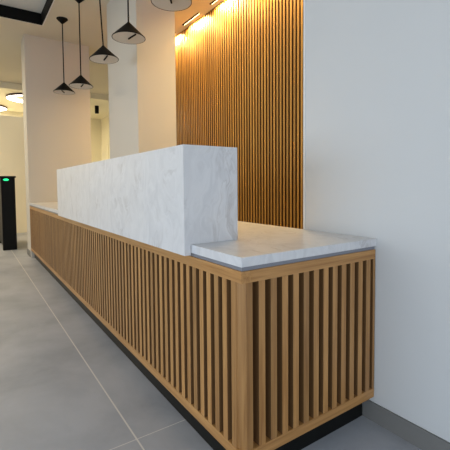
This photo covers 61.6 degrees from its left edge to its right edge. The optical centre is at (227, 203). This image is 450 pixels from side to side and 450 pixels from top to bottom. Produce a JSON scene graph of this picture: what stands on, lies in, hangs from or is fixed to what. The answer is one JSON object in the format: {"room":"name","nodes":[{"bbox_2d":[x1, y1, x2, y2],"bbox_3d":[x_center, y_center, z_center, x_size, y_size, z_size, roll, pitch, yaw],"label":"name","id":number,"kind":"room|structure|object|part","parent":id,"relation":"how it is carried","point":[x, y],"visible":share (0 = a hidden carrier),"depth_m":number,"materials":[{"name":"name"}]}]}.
{"room":"lobby","nodes":[
{"label":"lobby","id":0,"kind":"room"},
{"bbox_2d":[0,115,26,232],"bbox_3d":[-6.547,-0.566,7.412,6.150,2.622,0.200,-2,3,-34],"label":"wall","id":1,"kind":"structure","parent":0,"point":[12,154],"depth_m":8.50,"materials":[{"name":"paint"}]},
{"bbox_2d":[0,0,45,12],"bbox_3d":[-2.686,-2.538,2.372,3.372,0.200,4.365,-2,3,-34],"label":"ceiling","id":2,"kind":"structure","parent":0,"point":[37,6],"depth_m":4.86,"materials":[{"name":"paint"}]},
{"bbox_2d":[0,111,101,161],"bbox_3d":[-7.436,-0.940,10.153,8.200,3.119,1.150,-2,3,-34],"label":"wall","id":3,"kind":"structure","parent":0,"point":[96,143],"depth_m":11.69,"materials":[{"name":"paint"}]},
{"bbox_2d":[0,82,108,119],"bbox_3d":[-6.668,-2.685,8.925,8.200,0.473,3.920,-2,3,-34],"label":"ceiling","id":4,"kind":"structure","parent":0,"point":[100,100],"depth_m":9.25,"materials":[{"name":"paint"}]},
{"bbox_2d":[0,105,6,110],"bbox_3d":[-6.206,-2.461,9.627,1.000,0.045,1.000,-2,3,-34],"label":"lamp","id":5,"kind":"object","parent":4,"relation":"attached to","point":[2,107],"visible":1,"depth_m":9.78,"materials":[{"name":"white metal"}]},
{"bbox_2d":[6,93,22,102],"bbox_3d":[-4.609,-2.435,8.818,1.000,0.045,1.000,-2,3,-34],"label":"lamp","id":6,"kind":"object","parent":4,"relation":"attached to","point":[11,96],"visible":0.37,"depth_m":8.58,"materials":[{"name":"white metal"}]},
{"bbox_2d":[95,106,98,113],"bbox_3d":[-3.389,-2.419,9.764,0.100,0.190,0.100,-2,3,-34],"label":"recessed light","id":7,"kind":"object","parent":4,"relation":"in","point":[96,107],"visible":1,"depth_m":9.72,"materials":[{"name":"black metal"}]},
{"bbox_2d":[21,34,91,257],"bbox_3d":[-2.654,-0.836,5.912,0.902,3.243,0.392,-2,3,-34],"label":"column","id":8,"kind":"structure","parent":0,"point":[57,127],"depth_m":5.67,"materials":[{"name":"paint"}]},
{"bbox_2d":[101,116,109,158],"bbox_3d":[-2.155,-0.949,9.465,0.260,3.119,5.950,-2,3,-34],"label":"wall","id":9,"kind":"structure","parent":0,"point":[105,136],"depth_m":11.41,"materials":[{"name":"paint"}]},
{"bbox_2d":[101,144,108,159],"bbox_3d":[-3.846,-0.633,11.716,0.010,2.300,1.050,-2,3,-34],"label":"door","id":10,"kind":"structure","parent":9,"relation":"in","point":[104,149],"depth_m":11.50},
{"bbox_2d":[0,0,224,94],"bbox_3d":[-2.037,-2.458,2.162,8.200,0.349,12.480,-2,3,-34],"label":"ceiling","id":11,"kind":"structure","parent":0,"point":[12,32],"depth_m":5.31,"materials":[{"name":"paint"}]},
{"bbox_2d":[0,0,54,25],"bbox_3d":[-2.684,-2.360,2.380,3.372,0.151,4.365,-2,3,-34],"label":"trim","id":12,"kind":"structure","parent":11,"relation":"attached to","point":[9,12],"depth_m":4.96,"materials":[{"name":"black metal"}]},
{"bbox_2d":[53,16,74,94],"bbox_3d":[-2.167,-1.936,4.969,0.268,0.962,0.268,-2,3,-34],"label":"pendant lamp","id":13,"kind":"object","parent":11,"relation":"hanging from","point":[64,89],"visible":1,"depth_m":4.95,"materials":[{"name":"black metal"}]},
{"bbox_3d":[-2.167,-1.970,4.967,0.013,0.759,0.013,-2,3,-34],"label":"rod","id":14,"kind":"part","parent":13,"relation":"part of","materials":[{"name":"black metal"}]},
{"bbox_3d":[-2.164,-1.530,4.989,0.268,0.132,0.268,-2,3,-34],"label":"lamp shade","id":15,"kind":"part","parent":13,"relation":"part of","materials":[{"name":"black metal"}]},
{"bbox_2d":[53,90,74,94],"bbox_3d":[-2.163,-1.467,4.992,0.259,0.003,0.259,-2,3,-34],"label":"diffuser","id":16,"kind":"object","parent":13,"relation":"attached to","point":[64,92],"depth_m":4.99,"materials":[{"name":"grey plastic"}]},
{"bbox_2d":[69,0,92,88],"bbox_3d":[-1.728,-1.879,4.411,0.268,1.030,0.268,-2,3,-34],"label":"pendant lamp","id":17,"kind":"object","parent":11,"relation":"hanging from","point":[80,82],"visible":1,"depth_m":4.40,"materials":[{"name":"black metal"}]},
{"bbox_3d":[-1.728,-1.913,4.410,0.013,0.827,0.013,-2,3,-34],"label":"rod","id":18,"kind":"part","parent":17,"relation":"part of","materials":[{"name":"black metal"}]},
{"bbox_3d":[-1.724,-1.439,4.433,0.268,0.132,0.268,-2,3,-34],"label":"lamp shade","id":19,"kind":"part","parent":17,"relation":"part of","materials":[{"name":"black metal"}]},
{"bbox_2d":[69,83,92,88],"bbox_3d":[-1.724,-1.376,4.436,0.259,0.003,0.259,-2,3,-34],"label":"diffuser","id":20,"kind":"object","parent":17,"relation":"attached to","point":[74,85],"depth_m":4.40,"materials":[{"name":"grey plastic"}]},
{"bbox_2d":[89,0,118,63],"bbox_3d":[-1.185,-1.860,3.582,0.268,0.995,0.268,-3,4,-43],"label":"pendant lamp","id":21,"kind":"object","parent":11,"relation":"hanging from","point":[102,55],"visible":1,"depth_m":3.58,"materials":[{"name":"black metal"}]},
{"bbox_3d":[-1.212,-1.893,3.581,0.013,0.789,0.013,-5,3,-34],"label":"rod","id":22,"kind":"part","parent":21,"relation":"part of","materials":[{"name":"black metal"}]},
{"bbox_3d":[-1.185,-1.439,3.602,0.268,0.132,0.268,-5,3,-34],"label":"lamp shade","id":23,"kind":"part","parent":21,"relation":"part of","materials":[{"name":"black metal"}]},
{"bbox_2d":[90,55,117,63],"bbox_3d":[-1.181,-1.375,3.606,0.259,0.003,0.259,-5,3,-34],"label":"diffuser","id":24,"kind":"object","parent":21,"relation":"attached to","point":[101,59],"depth_m":3.60,"materials":[{"name":"grey plastic"}]},
{"bbox_2d":[112,0,144,43],"bbox_3d":[-0.817,-1.841,3.075,0.268,0.992,0.268,-2,3,-34],"label":"pendant lamp","id":25,"kind":"object","parent":11,"relation":"hanging from","point":[127,34],"visible":1,"depth_m":3.06,"materials":[{"name":"black metal"}]},
{"bbox_3d":[-0.818,-1.875,3.074,0.013,0.789,0.013,-2,3,-34],"label":"rod","id":26,"kind":"part","parent":25,"relation":"part of","materials":[{"name":"black metal"}]},
{"bbox_3d":[-0.814,-1.420,3.096,0.268,0.132,0.268,-2,3,-34],"label":"lamp shade","id":27,"kind":"part","parent":25,"relation":"part of","materials":[{"name":"black metal"}]},
{"bbox_2d":[112,32,144,43],"bbox_3d":[-0.813,-1.357,3.099,0.259,0.003,0.259,-2,3,-34],"label":"diffuser","id":28,"kind":"object","parent":25,"relation":"attached to","point":[122,37],"depth_m":3.09,"materials":[{"name":"grey plastic"}]},
{"bbox_2d":[151,0,191,10],"bbox_3d":[-0.376,-1.815,2.468,0.268,0.992,0.268,-2,3,-34],"label":"pendant lamp","id":29,"kind":"object","parent":11,"relation":"hanging from","point":[168,5],"visible":1,"depth_m":2.53,"materials":[{"name":"black metal"}]},
{"bbox_2d":[182,13,200,25],"bbox_3d":[-0.486,-2.429,4.987,0.040,0.006,0.440,-2,3,-34],"label":"recessed light","id":30,"kind":"object","parent":11,"relation":"in","point":[197,14],"visible":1,"depth_m":4.98,"materials":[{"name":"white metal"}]},
{"bbox_2d":[107,0,176,158],"bbox_3d":[-1.009,-0.775,4.383,0.432,3.243,0.960,-2,3,-34],"label":"column","id":31,"kind":"structure","parent":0,"point":[142,84],"depth_m":4.00,"materials":[{"name":"paint"}]},
{"bbox_2d":[0,232,420,449],"bbox_3d":[-3.116,0.946,3.945,8.200,0.120,16.400,-2,3,-34],"label":"floor","id":32,"kind":"structure","parent":0,"point":[65,384],"depth_m":1.95,"materials":[{"name":"grey tile"}]},
{"bbox_2d":[0,176,16,250],"bbox_3d":[-4.026,0.151,6.623,0.472,1.226,1.140,-2,3,-34],"label":"gate","id":33,"kind":"object","parent":32,"relation":"on","point":[8,229],"visible":1,"depth_m":6.24,"materials":[{"name":"black metal"}]},
{"bbox_3d":[-3.988,0.142,6.649,0.035,1.140,0.850,-2,3,-34],"label":"rail","id":34,"kind":"part","parent":33,"relation":"part of","materials":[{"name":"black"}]},
{"bbox_2d":[30,206,374,449],"bbox_3d":[-1.131,0.503,3.604,0.722,0.766,5.226,-2,3,-34],"label":"reception desk","id":35,"kind":"object","parent":32,"relation":"on","point":[280,357],"visible":0.95,"depth_m":1.51,"materials":[{"name":"grey marble"},{"name":"oak"}]},
{"bbox_3d":[-1.410,0.766,3.423,0.040,0.040,5.226,-2,3,-34],"label":"rail","id":36,"kind":"part","parent":35,"relation":"part of","materials":[{"name":"brown wood"}]},
{"bbox_3d":[-1.415,0.152,3.394,0.040,0.040,5.226,-2,3,-34],"label":"rail","id":37,"kind":"part","parent":35,"relation":"part of","materials":[{"name":"brown wood"}]},
{"bbox_2d":[29,202,375,270],"bbox_3d":[-1.132,0.097,3.584,0.727,0.048,5.228,-2,3,-34],"label":"countertop","id":38,"kind":"structure","parent":35,"relation":"on","point":[257,246],"depth_m":1.49,"materials":[{"name":"white stone"}]},
{"bbox_2d":[57,144,237,255],"bbox_3d":[-0.790,-0.060,2.606,0.258,0.437,2.570,-2,3,-34],"label":"block","id":39,"kind":"object","parent":38,"relation":"on","point":[173,199],"visible":1,"depth_m":1.65,"materials":[{"name":"white stone"}]},
{"bbox_3d":[-1.004,-0.063,2.713,0.028,0.437,2.152,-2,3,-34],"label":"panel","id":40,"kind":"part","parent":39,"relation":"part of","materials":[{"name":"grey stone"}]},
{"bbox_3d":[-0.277,-0.018,1.653,0.028,0.437,0.416,-2,3,-34],"label":"panel","id":41,"kind":"part","parent":39,"relation":"part of","materials":[{"name":"grey stone"}]},
{"bbox_3d":[-0.073,-0.036,1.557,0.258,0.394,0.028,-2,3,-34],"label":"panel","id":42,"kind":"part","parent":39,"relation":"part of","materials":[{"name":"grey stone"}]},
{"bbox_3d":[0.049,0.550,1.283,0.046,0.574,0.060,-2,3,-34],"label":"corner post","id":43,"kind":"part","parent":35,"relation":"part of","materials":[{"name":"brown wood"}]},
{"bbox_3d":[0.348,0.231,1.459,0.682,0.040,0.040,-2,3,-34],"label":"rail","id":44,"kind":"part","parent":35,"relation":"part of","materials":[{"name":"brown wood"}]},
{"bbox_3d":[0.353,0.846,1.489,0.682,0.040,0.040,-2,3,-34],"label":"rail","id":45,"kind":"part","parent":35,"relation":"part of","materials":[{"name":"brown wood"}]},
{"bbox_2d":[305,0,449,441],"bbox_3d":[2.194,-0.608,0.374,1.188,3.243,4.624,-2,3,-34],"label":"wall","id":46,"kind":"structure","parent":0,"point":[377,72],"depth_m":1.56,"materials":[{"name":"white paint"}]},
{"bbox_2d":[303,0,304,228],"bbox_3d":[0.400,-1.077,1.933,0.023,2.428,0.010,-2,3,-34],"label":"trim","id":47,"kind":"structure","parent":46,"relation":"attached to","point":[303,0],"depth_m":1.96,"materials":[{"name":"white laminate"}]},
{"bbox_2d":[362,399,449,449],"bbox_3d":[1.817,0.997,-0.040,0.010,0.083,4.254,-2,3,-34],"label":"baseboard","id":48,"kind":"structure","parent":46,"relation":"attached to","point":[412,433],"depth_m":1.55,"materials":[{"name":"grey tile"}]},
{"bbox_3d":[1.450,-0.714,2.696,0.190,3.243,9.300,-2,3,-34],"label":"wall","id":49,"kind":"structure","parent":0,"visible":0},
{"bbox_2d":[175,0,302,228],"bbox_3d":[0.031,-0.790,4.529,0.064,3.242,4.650,-2,3,-34],"label":"wall panel","id":50,"kind":"object","parent":49,"relation":"attached to","point":[239,67],"visible":0.3,"depth_m":4.11,"materials":[{"name":"brown wood"}]}
]}

